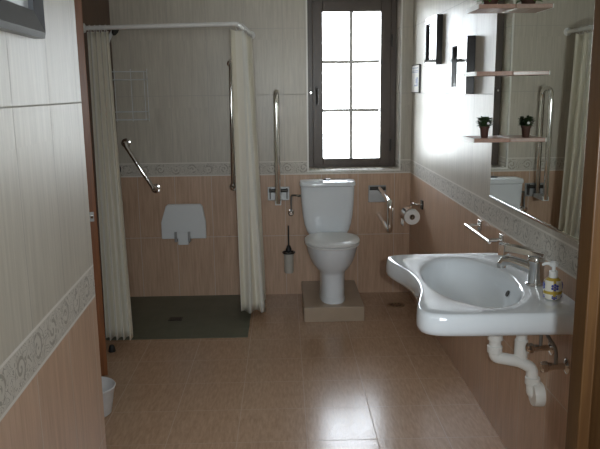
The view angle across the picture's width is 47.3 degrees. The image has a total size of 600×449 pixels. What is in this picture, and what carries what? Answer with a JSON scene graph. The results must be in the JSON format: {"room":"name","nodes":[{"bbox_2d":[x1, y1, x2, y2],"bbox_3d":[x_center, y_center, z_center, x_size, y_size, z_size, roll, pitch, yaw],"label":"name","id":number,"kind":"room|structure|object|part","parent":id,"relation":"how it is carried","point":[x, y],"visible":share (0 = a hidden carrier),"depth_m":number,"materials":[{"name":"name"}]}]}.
{"room":"accessible bathroom","nodes":[
{"label":"accessible bathroom","id":0,"kind":"room"},
{"bbox_2d":[0,0,106,448],"bbox_3d":[-1.041,0.001,1.498,0.962,2.450,1.010,-1,11,-1],"label":"wall","id":1,"kind":"structure","parent":0,"point":[51,394],"depth_m":1.59,"materials":[{"name":"tile"}]},
{"bbox_2d":[0,0,45,38],"bbox_3d":[-0.564,-0.548,1.222,0.030,0.378,0.577,-1,11,-4],"label":"picture frame","id":2,"kind":"object","parent":1,"relation":"attached to","point":[26,18],"visible":1,"depth_m":1.40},
{"bbox_2d":[7,0,27,7],"bbox_3d":[-0.572,-0.548,1.222,0.005,0.268,0.466,-1,11,-4],"label":"picture","id":3,"kind":"object","parent":2,"relation":"attached to","point":[10,3],"depth_m":1.39,"materials":[{"name":"paper"}]},
{"bbox_2d":[81,0,117,325],"bbox_3d":[-1.346,-0.573,4.461,0.100,2.450,0.880,-1,11,-1],"label":"wall","id":4,"kind":"structure","parent":0,"point":[94,12],"depth_m":4.33,"materials":[{"name":"beige tile"}]},
{"bbox_2d":[74,0,107,375],"bbox_3d":[-1.194,-0.257,3.737,0.106,2.078,0.605,-5,12,-19],"label":"door","id":5,"kind":"structure","parent":4,"relation":"in","point":[77,3],"depth_m":3.48,"materials":[{"name":"brown wood"}]},
{"bbox_2d":[109,30,118,42],"bbox_3d":[-1.231,-0.820,4.482,0.145,0.924,0.066,0,11,3],"label":"shower","id":6,"kind":"object","parent":4,"relation":"attached to","point":[112,32],"visible":0.27,"depth_m":4.40,"materials":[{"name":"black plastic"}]},
{"bbox_2d":[109,0,413,296],"bbox_3d":[-0.521,-0.701,5.058,3.000,2.450,0.300,-1,11,-1],"label":"wall","id":7,"kind":"structure","parent":0,"point":[183,149],"depth_m":4.94,"materials":[{"name":"tile"}]},
{"bbox_2d":[112,69,149,121],"bbox_3d":[-1.188,-0.902,4.788,0.233,0.365,0.114,-1,11,-1],"label":"wire rack","id":8,"kind":"object","parent":7,"relation":"attached to","point":[130,71],"visible":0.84,"depth_m":4.81,"materials":[{"name":"white metal"}]},
{"bbox_2d":[112,71,146,79],"bbox_3d":[-1.190,-1.034,4.762,0.232,0.060,0.114,-1,11,-1],"label":"basket","id":9,"kind":"object","parent":8,"relation":"on","point":[112,71],"depth_m":4.71,"materials":[{"name":"white metal"}]},
{"bbox_2d":[115,111,148,120],"bbox_3d":[-1.187,-0.764,4.815,0.232,0.060,0.114,-1,11,-1],"label":"basket","id":10,"kind":"object","parent":8,"relation":"on","point":[116,112],"depth_m":4.86,"materials":[{"name":"white metal"}]},
{"bbox_2d":[121,138,160,192],"bbox_3d":[-1.145,-0.415,4.904,0.263,0.398,0.080,-1,11,-1],"label":"grab bar","id":11,"kind":"object","parent":7,"relation":"attached to","point":[126,143],"visible":1,"depth_m":4.88,"materials":[{"name":"silver metal"}]},
{"bbox_2d":[83,22,254,38],"bbox_3d":[-0.804,-1.234,4.367,1.003,0.056,0.839,-1,11,-1],"label":"curtain rod","id":12,"kind":"object","parent":7,"relation":"attached to","point":[204,24],"visible":0.83,"depth_m":4.03,"materials":[{"name":"white metal"}]},
{"bbox_2d":[87,25,133,340],"bbox_3d":[-1.136,-0.251,4.099,0.160,1.852,0.422,-4,11,-14],"label":"shower curtain","id":13,"kind":"object","parent":12,"relation":"hanging from","point":[115,277],"visible":1,"depth_m":4.11,"materials":[{"name":"fabric"}]},
{"bbox_2d":[230,24,265,312],"bbox_3d":[-0.326,-0.334,4.485,0.164,1.858,0.656,-1,11,-1],"label":"shower curtain","id":14,"kind":"object","parent":12,"relation":"hanging from","point":[248,193],"visible":0.99,"depth_m":4.39,"materials":[{"name":"fabric"}]},
{"bbox_2d":[161,204,206,244],"bbox_3d":[-0.847,-0.003,4.995,0.322,0.298,0.075,-1,11,-1],"label":"shower bench","id":15,"kind":"object","parent":7,"relation":"attached to","point":[182,223],"visible":1,"depth_m":4.97,"materials":[{"name":"white plastic"}]},
{"bbox_2d":[227,59,235,190],"bbox_3d":[-0.483,-0.697,4.869,0.072,0.934,0.076,-1,11,-1],"label":"grab bar","id":16,"kind":"object","parent":7,"relation":"attached to","point":[232,186],"visible":0.76,"depth_m":4.84,"materials":[{"name":"silver metal"}]},
{"bbox_2d":[267,89,289,204],"bbox_3d":[-0.158,-0.547,4.833,0.160,0.801,0.218,-1,11,-1],"label":"grab rail","id":17,"kind":"object","parent":7,"relation":"attached to","point":[277,193],"visible":1,"depth_m":4.76,"materials":[{"name":"metal"}]},
{"bbox_3d":[-0.160,-0.549,4.824,0.037,0.793,0.201,-1,11,-1],"label":"rail","id":18,"kind":"part","parent":17,"relation":"part of","materials":[{"name":"silver metal"}]},
{"bbox_3d":[-0.156,-0.226,5.003,0.160,0.100,0.008,-1,11,-1],"label":"wall plate","id":19,"kind":"part","parent":17,"relation":"part of","materials":[{"name":"metal"}]},
{"bbox_2d":[282,226,294,273],"bbox_3d":[-0.083,0.182,5.036,0.095,0.355,0.103,-1,11,-1],"label":"toilet brush","id":20,"kind":"object","parent":7,"relation":"attached to","point":[288,253],"visible":1,"depth_m":5.02,"materials":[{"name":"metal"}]},
{"bbox_2d":[284,252,293,273],"bbox_3d":[-0.082,0.283,5.052,0.072,0.150,0.072,-1,11,-1],"label":"cup","id":21,"kind":"object","parent":20,"relation":"on","point":[288,256],"depth_m":5.02,"materials":[{"name":"white glass"}]},
{"bbox_3d":[-0.084,0.107,5.018,0.044,0.200,0.044,-1,11,-1],"label":"brush handle","id":22,"kind":"part","parent":20,"relation":"part of","materials":[{"name":"black plastic"}]},
{"bbox_2d":[288,194,300,215],"bbox_3d":[-0.040,-0.142,4.983,0.097,0.165,0.085,-1,11,-1],"label":"supply valve","id":23,"kind":"object","parent":7,"relation":"attached to","point":[290,212],"visible":0.99,"depth_m":4.97,"materials":[{"name":"silver metal"}]},
{"bbox_2d":[307,0,396,167],"bbox_3d":[0.381,-1.041,5.047,0.657,1.240,0.135,-1,11,-1],"label":"window","id":24,"kind":"structure","parent":7,"relation":"in","point":[387,9],"depth_m":5.04,"materials":[{"name":"metal"}]},
{"bbox_3d":[0.124,-0.946,5.021,0.020,0.130,0.060,-1,11,-1],"label":"handle","id":25,"kind":"part","parent":24,"relation":"part of","materials":[{"name":"metal"}]},
{"bbox_2d":[306,0,402,171],"bbox_3d":[0.385,-1.007,4.872,0.679,1.262,0.016,-1,11,-1],"label":"trim","id":26,"kind":"structure","parent":7,"relation":"attached to","point":[306,0],"depth_m":4.90,"materials":[{"name":"wood"}]},
{"bbox_2d":[368,185,392,232],"bbox_3d":[0.573,-0.110,4.763,0.130,0.254,0.559,-1,11,-1],"label":"grab rail","id":27,"kind":"object","parent":7,"relation":"attached to","point":[376,193],"visible":1,"depth_m":4.83,"materials":[{"name":"metal"}]},
{"bbox_3d":[0.565,-0.226,5.021,0.130,0.125,0.008,-1,11,-1],"label":"wall plate","id":28,"kind":"part","parent":27,"relation":"part of","materials":[{"name":"metal"}]},
{"bbox_3d":[0.586,-0.105,4.754,0.037,0.248,0.540,-1,11,-1],"label":"rail","id":29,"kind":"part","parent":27,"relation":"part of","materials":[{"name":"silver metal"}]},
{"bbox_2d":[101,292,505,448],"bbox_3d":[-0.426,1.154,2.100,3.000,0.062,6.900,-1,11,-1],"label":"floor","id":30,"kind":"structure","parent":0,"point":[379,381],"depth_m":3.60,"materials":[{"name":"tile"}]},
{"bbox_2d":[101,377,115,416],"bbox_3d":[-0.986,0.833,3.256,0.222,0.142,0.222,-1,11,-1],"label":"waste bin","id":31,"kind":"object","parent":30,"relation":"on","point":[108,384],"visible":0.27,"depth_m":3.24,"materials":[{"name":"plastic"}]},
{"bbox_2d":[108,344,115,352],"bbox_3d":[-1.112,0.732,4.049,0.044,0.040,0.044,-1,11,-1],"label":"door stop","id":32,"kind":"object","parent":30,"relation":"on","point":[112,349],"visible":1,"depth_m":4.04,"materials":[{"name":"black rubber"}]},
{"bbox_2d":[168,317,182,320],"bbox_3d":[-0.837,0.635,4.612,0.090,0.004,0.070,-1,11,-1],"label":"shower drain","id":33,"kind":"object","parent":30,"relation":"on","point":[170,318],"visible":1,"depth_m":4.60,"materials":[{"name":"metal"}]},
{"bbox_2d":[302,280,363,321],"bbox_3d":[0.219,0.531,4.833,0.397,0.100,0.650,-1,11,-1],"label":"plinth","id":34,"kind":"object","parent":30,"relation":"on","point":[352,308],"visible":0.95,"depth_m":4.52,"materials":[{"name":"tile"}]},
{"bbox_2d":[299,178,359,303],"bbox_3d":[0.203,0.100,4.736,0.398,0.784,0.639,-1,11,-1],"label":"toilet","id":35,"kind":"object","parent":34,"relation":"on","point":[327,203],"visible":1,"depth_m":4.78,"materials":[{"name":"white ceramic"}]},
{"bbox_3d":[0.193,-0.300,4.877,0.398,0.036,0.210,-1,11,-1],"label":"cistern lid","id":36,"kind":"part","parent":35,"relation":"part of","materials":[{"name":"white ceramic"}]},
{"bbox_3d":[0.220,0.311,4.713,0.350,0.378,0.480,-1,11,-1],"label":"bowl","id":37,"kind":"part","parent":35,"relation":"part of","materials":[{"name":"white ceramic"}]},
{"bbox_3d":[0.219,0.124,4.630,0.366,0.016,0.415,-1,11,-1],"label":"seat","id":38,"kind":"part","parent":35,"relation":"part of","materials":[{"name":"white plastic"}]},
{"bbox_3d":[0.218,0.101,4.624,0.372,0.028,0.418,-1,11,-1],"label":"lid","id":39,"kind":"part","parent":35,"relation":"part of","materials":[{"name":"white plastic"}]},
{"bbox_2d":[387,302,404,307],"bbox_3d":[0.680,0.569,4.856,0.124,0.005,0.124,-1,11,-1],"label":"floor drain","id":40,"kind":"object","parent":30,"relation":"on","point":[391,304],"visible":1,"depth_m":4.86,"materials":[{"name":"gold metal"}]},
{"bbox_2d":[408,0,578,448],"bbox_3d":[0.911,-0.316,2.993,0.120,2.450,3.970,-1,11,-1],"label":"wall","id":41,"kind":"structure","parent":0,"point":[451,175],"depth_m":3.32,"materials":[{"name":"tile"}]},
{"bbox_2d":[400,200,422,221],"bbox_3d":[0.751,-0.093,4.597,0.137,0.143,0.141,-1,11,-1],"label":"paper holder","id":42,"kind":"object","parent":41,"relation":"attached to","point":[406,208],"visible":0.83,"depth_m":4.57,"materials":[{"name":"metal"}]},
{"bbox_2d":[401,209,419,224],"bbox_3d":[0.740,-0.054,4.594,0.112,0.112,0.100,-1,11,-1],"label":"toilet roll","id":43,"kind":"object","parent":42,"relation":"in","point":[416,216],"visible":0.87,"depth_m":4.55,"materials":[{"name":"paper"}]},
{"bbox_2d":[411,64,420,92],"bbox_3d":[0.796,-0.999,4.702,0.013,0.190,0.270,-1,11,-1],"label":"notice","id":44,"kind":"object","parent":41,"relation":"attached to","point":[416,69],"visible":1,"depth_m":4.65,"materials":[{"name":"paper"}]},
{"bbox_2d":[424,14,442,65],"bbox_3d":[0.796,-1.094,4.092,0.036,0.280,0.330,-1,11,-1],"label":"picture frame","id":45,"kind":"object","parent":41,"relation":"attached to","point":[434,24],"visible":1,"depth_m":4.04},
{"bbox_2d":[450,35,475,93],"bbox_3d":[0.812,-0.794,3.432,0.042,0.273,0.320,-1,11,-1],"label":"picture frame","id":46,"kind":"object","parent":41,"relation":"attached to","point":[462,61],"visible":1,"depth_m":3.38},
{"bbox_2d":[386,253,574,336],"bbox_3d":[0.614,0.276,2.474,0.513,0.166,0.810,-1,11,-1],"label":"washbasin","id":47,"kind":"object","parent":41,"relation":"attached to","point":[456,294],"visible":0.94,"depth_m":2.32,"materials":[{"name":"white ceramic"}]},
{"bbox_2d":[487,335,545,406],"bbox_3d":[0.787,0.490,2.490,0.219,0.335,0.090,3,12,21],"label":"trap","id":48,"kind":"object","parent":47,"relation":"attached to","point":[535,389],"visible":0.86,"depth_m":2.48,"materials":[{"name":"white plastic"}]},
{"bbox_2d":[496,243,547,286],"bbox_3d":[0.770,0.139,2.390,0.171,0.132,0.066,7,13,33],"label":"tap","id":49,"kind":"object","parent":47,"relation":"on","point":[534,269],"visible":0.97,"depth_m":2.36,"materials":[{"name":"silver metal"}]},
{"bbox_3d":[0.764,0.142,2.402,0.141,0.062,0.046,8,14,38],"label":"spout","id":50,"kind":"part","parent":49,"relation":"part of","materials":[{"name":"silver metal"}]},
{"bbox_3d":[0.774,0.093,2.380,0.160,0.039,0.055,7,14,35],"label":"lever","id":51,"kind":"part","parent":49,"relation":"part of","materials":[{"name":"silver metal"}]},
{"bbox_2d":[542,261,562,299],"bbox_3d":[0.813,0.178,2.204,0.058,0.124,0.061,-9,14,-36],"label":"soap dispenser","id":52,"kind":"object","parent":47,"relation":"on","point":[552,285],"visible":1,"depth_m":2.19,"materials":[{"name":"white plastic"}]},
{"bbox_2d":[543,277,561,299],"bbox_3d":[0.814,0.204,2.208,0.058,0.072,0.058,-1,11,-1],"label":"bottle","id":53,"kind":"object","parent":52,"relation":"on","point":[552,286],"depth_m":2.19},
{"bbox_2d":[464,219,503,243],"bbox_3d":[0.819,0.036,3.067,0.071,0.050,0.385,-1,11,-1],"label":"towel bar","id":54,"kind":"object","parent":41,"relation":"attached to","point":[500,239],"visible":0.92,"depth_m":3.00,"materials":[{"name":"silver metal"}]},
{"bbox_2d":[526,335,553,354],"bbox_3d":[0.832,0.377,2.376,0.088,0.156,0.061,-1,11,-1],"label":"valve","id":55,"kind":"object","parent":41,"relation":"attached to","point":[530,347],"visible":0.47,"depth_m":2.37,"materials":[{"name":"silver metal"}]},
{"bbox_3d":[0.799,0.430,2.381,0.022,0.038,0.038,-1,11,-1],"label":"valve knob","id":56,"kind":"part","parent":55,"relation":"part of","materials":[{"name":"silver metal"}]},
{"bbox_2d":[489,0,594,242],"bbox_3d":[0.855,-0.430,2.134,0.024,0.944,1.600,-1,11,-1],"label":"mirror","id":57,"kind":"object","parent":41,"relation":"attached to","point":[542,107],"visible":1,"depth_m":2.37,"materials":[{"name":"white mirror"}]},
{"bbox_2d":[462,135,509,142],"bbox_3d":[0.760,-0.351,2.814,0.146,0.016,0.180,-1,11,-1],"label":"wall shelf","id":58,"kind":"object","parent":57,"relation":"attached to","point":[474,139],"visible":0.99,"depth_m":2.73,"materials":[{"name":"brown wood"}]},
{"bbox_2d":[476,116,494,137],"bbox_3d":[0.748,-0.396,2.778,0.078,0.086,0.073,-1,11,-1],"label":"potted plant","id":59,"kind":"object","parent":58,"relation":"on","point":[484,125],"visible":1,"depth_m":2.77,"materials":[{"name":"green plant"}]},
{"bbox_3d":[0.749,-0.377,2.783,0.042,0.046,0.042,-1,11,-1],"label":"pot","id":60,"kind":"part","parent":59,"relation":"part of","materials":[{"name":"ceramic"}]},
{"bbox_2d":[464,71,512,76],"bbox_3d":[0.756,-0.607,2.764,0.146,0.016,0.180,-1,11,-1],"label":"wall shelf","id":61,"kind":"object","parent":57,"relation":"attached to","point":[482,73],"visible":1,"depth_m":2.68,"materials":[{"name":"brown wood"}]},
{"bbox_2d":[466,4,515,13],"bbox_3d":[0.753,-0.855,2.716,0.146,0.016,0.180,-1,11,-1],"label":"wall shelf","id":62,"kind":"object","parent":57,"relation":"attached to","point":[479,8],"visible":1,"depth_m":2.66,"materials":[{"name":"brown wood"}]},
{"bbox_2d":[473,0,498,3],"bbox_3d":[0.742,-0.904,2.696,0.114,0.088,0.142,-1,11,-1],"label":"potted plant","id":63,"kind":"object","parent":62,"relation":"on","point":[483,1],"visible":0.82,"depth_m":2.68,"materials":[{"name":"green plant"}]},
{"bbox_3d":[0.752,-0.875,2.702,0.064,0.029,0.064,-1,11,-1],"label":"pot","id":64,"kind":"part","parent":63,"relation":"part of","materials":[{"name":"ceramic"}]},
{"bbox_3d":[0.861,0.028,2.223,0.024,0.009,1.600,-1,11,-1],"label":"rail","id":65,"kind":"part","parent":57,"relation":"part of","materials":[{"name":"silver metal"}]},
{"bbox_2d":[540,335,570,373],"bbox_3d":[0.834,0.397,2.300,0.088,0.171,0.173,-1,11,-1],"label":"valve","id":66,"kind":"object","parent":41,"relation":"attached to","point":[545,366],"visible":0.84,"depth_m":2.24,"materials":[{"name":"silver metal"}]},
{"bbox_3d":[0.803,0.467,2.251,0.022,0.038,0.038,-1,11,-1],"label":"valve knob","id":67,"kind":"part","parent":66,"relation":"part of","materials":[{"name":"silver metal"}]},
{"bbox_3d":[-0.219,0.100,0.936,2.600,2.450,0.170,-1,11,-1],"label":"wall","id":68,"kind":"structure","parent":0,"visible":0},
{"bbox_2d":[565,0,599,448],"bbox_3d":[0.449,0.252,0.975,0.050,2.120,0.195,-1,11,-1],"label":"trim","id":69,"kind":"structure","parent":68,"relation":"attached to","point":[583,414],"depth_m":1.01,"materials":[{"name":"brown wood"}]}
]}

